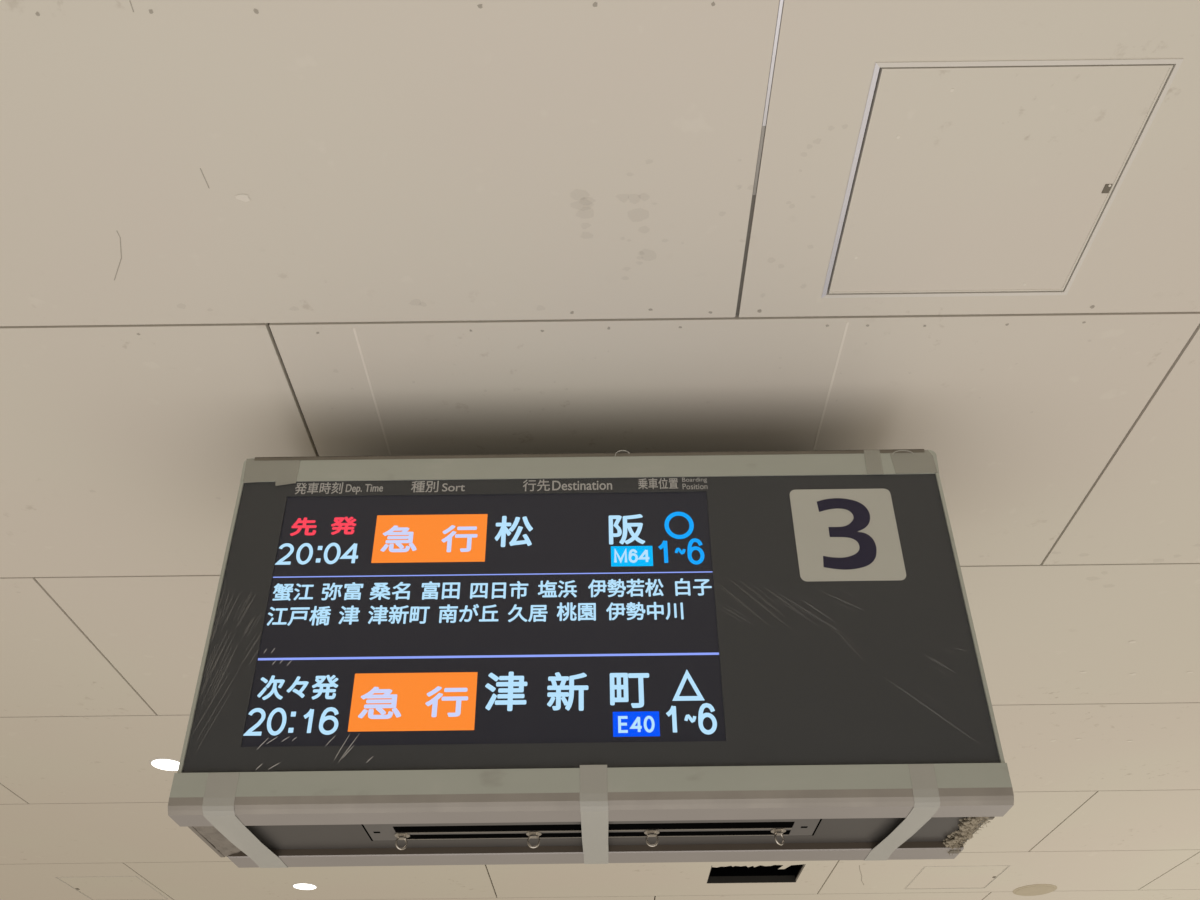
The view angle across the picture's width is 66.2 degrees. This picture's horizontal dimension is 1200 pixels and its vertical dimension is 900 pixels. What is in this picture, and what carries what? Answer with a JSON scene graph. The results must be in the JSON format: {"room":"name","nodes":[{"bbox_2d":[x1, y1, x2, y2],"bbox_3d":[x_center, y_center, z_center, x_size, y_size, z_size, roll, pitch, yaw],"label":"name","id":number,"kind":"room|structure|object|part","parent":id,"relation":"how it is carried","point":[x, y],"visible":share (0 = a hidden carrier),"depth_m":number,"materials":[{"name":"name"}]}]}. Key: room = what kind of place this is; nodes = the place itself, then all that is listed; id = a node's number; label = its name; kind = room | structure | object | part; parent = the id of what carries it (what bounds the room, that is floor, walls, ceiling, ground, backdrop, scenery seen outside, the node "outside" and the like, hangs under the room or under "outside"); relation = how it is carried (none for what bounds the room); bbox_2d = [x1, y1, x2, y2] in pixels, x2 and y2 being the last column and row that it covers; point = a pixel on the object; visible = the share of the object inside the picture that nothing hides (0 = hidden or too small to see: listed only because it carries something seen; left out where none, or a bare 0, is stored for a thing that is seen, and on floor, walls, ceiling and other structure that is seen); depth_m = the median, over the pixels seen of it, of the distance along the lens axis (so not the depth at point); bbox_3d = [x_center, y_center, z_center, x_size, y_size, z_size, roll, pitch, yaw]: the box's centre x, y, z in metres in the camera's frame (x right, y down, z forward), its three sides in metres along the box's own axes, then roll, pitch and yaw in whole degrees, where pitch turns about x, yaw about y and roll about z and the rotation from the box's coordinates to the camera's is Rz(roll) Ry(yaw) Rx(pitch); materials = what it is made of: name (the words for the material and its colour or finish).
{"room":"train station platform","nodes":[
{"label":"train station platform","id":0,"kind":"room"},
{"bbox_2d":[0,0,1199,899],"bbox_3d":[0.009,0.760,3.012,19.000,0.021,19.600,-1,-40,0],"label":"ceiling","id":1,"kind":"structure","parent":0,"point":[232,232],"depth_m":1.83,"materials":[{"name":"paint"}]},
{"bbox_2d":[55,876,168,899],"bbox_3d":[-2.527,2.277,4.787,0.409,0.014,0.440,-1,-40,0],"label":"access hatch","id":2,"kind":"object","parent":1,"relation":"attached to","point":[98,887],"visible":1,"depth_m":4.78,"materials":[{"name":"white metal"}]},
{"bbox_2d":[149,757,179,770],"bbox_3d":[-1.640,1.192,3.491,0.134,0.006,0.134,-1,-40,0],"label":"recessed light","id":3,"kind":"object","parent":1,"relation":"in","point":[164,763],"visible":0.74,"depth_m":3.48,"materials":[{"name":"white glass"}]},
{"bbox_2d":[292,882,317,889],"bbox_3d":[-1.534,2.267,4.780,0.134,0.006,0.134,-1,-40,0],"label":"recessed light","id":4,"kind":"object","parent":1,"relation":"in","point":[301,885],"visible":1,"depth_m":4.77,"materials":[{"name":"white glass"}]},
{"bbox_2d":[168,449,1013,867],"bbox_3d":[-0.017,0.362,1.863,1.382,0.840,0.508,-1,-40,0],"label":"departure board","id":5,"kind":"object","parent":1,"relation":"hanging from","point":[725,656],"visible":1,"depth_m":1.64,"materials":[{"name":"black metal"}]},
{"bbox_3d":[-0.702,0.302,1.674,0.006,0.548,0.099,-1,-40,0],"label":"trim","id":6,"kind":"part","parent":5,"relation":"part of","materials":[{"name":"silver metal"}]},
{"bbox_3d":[-0.020,0.034,1.829,1.380,0.055,0.019,-1,-40,0],"label":"rail","id":7,"kind":"part","parent":5,"relation":"part of","materials":[{"name":"silver metal"}]},
{"bbox_3d":[-0.017,0.295,1.675,1.362,0.547,0.094,-1,-40,0],"label":"panel","id":8,"kind":"part","parent":5,"relation":"part of","materials":[{"name":"black plastic"}]},
{"bbox_3d":[-0.015,0.575,1.536,1.380,0.065,0.078,-1,-40,0],"label":"rail","id":9,"kind":"part","parent":5,"relation":"part of","materials":[{"name":"silver metal"}]},
{"bbox_3d":[-0.014,0.657,1.603,0.793,0.002,0.124,-1,-40,0],"label":"access plate","id":10,"kind":"part","parent":5,"relation":"part of","materials":[{"name":"grey metal"}]},
{"bbox_3d":[-0.010,0.679,1.628,0.694,0.001,0.039,-1,-40,0],"label":"slot rail","id":11,"kind":"part","parent":5,"relation":"part of","materials":[{"name":"metal"}]},
{"bbox_3d":[-0.007,0.748,1.714,1.342,0.028,0.075,-1,-40,0],"label":"rail","id":12,"kind":"part","parent":5,"relation":"part of","materials":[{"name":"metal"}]},
{"bbox_2d":[659,538,703,564],"bbox_3d":[0.153,0.191,1.734,0.086,0.054,0.008,-1,-40,0],"label":"range","id":13,"kind":"object","parent":5,"relation":"in","point":[672,551],"depth_m":1.73,"materials":[{"name":"blue"}]},
{"bbox_2d":[666,703,716,734],"bbox_3d":[0.156,0.460,1.574,0.086,0.053,0.008,-1,-40,0],"label":"range","id":14,"kind":"object","parent":5,"relation":"in","point":[681,718],"depth_m":1.57,"materials":[{"name":"white"}]},
{"bbox_3d":[0.468,0.159,1.748,0.196,0.190,0.031,-1,-40,0],"label":"number plate","id":15,"kind":"part","parent":5,"relation":"part of","materials":[{"name":"white plastic"}]},
{"bbox_3d":[0.667,0.286,1.674,0.006,0.548,0.099,-1,-40,0],"label":"trim","id":16,"kind":"part","parent":5,"relation":"part of","materials":[{"name":"silver metal"}]},
{"bbox_2d":[707,864,802,882],"bbox_3d":[0.788,2.029,4.802,0.479,0.345,0.339,-1,-40,0],"label":"service opening","id":17,"kind":"object","parent":1,"relation":"attached to","point":[770,873],"visible":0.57,"depth_m":4.83,"materials":[{"name":"black"}]},
{"bbox_2d":[905,865,1010,888],"bbox_3d":[1.845,2.215,4.777,0.432,0.014,0.414,-1,-40,0],"label":"access hatch","id":18,"kind":"object","parent":1,"relation":"attached to","point":[929,877],"visible":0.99,"depth_m":4.77,"materials":[{"name":"white metal"}]},
{"bbox_2d":[821,58,1182,297],"bbox_3d":[0.650,-0.444,1.571,0.464,0.015,0.463,-1,-40,0],"label":"access hatch","id":19,"kind":"object","parent":1,"relation":"attached to","point":[971,178],"visible":1,"depth_m":1.54,"materials":[{"name":"white metal"}]},
{"bbox_2d":[1013,884,1056,895],"bbox_3d":[2.348,2.377,4.968,0.226,0.008,0.226,-1,-40,0],"label":"round cover","id":20,"kind":"object","parent":1,"relation":"attached to","point":[1035,889],"visible":1,"depth_m":4.95,"materials":[{"name":"beige plastic"}]}
]}

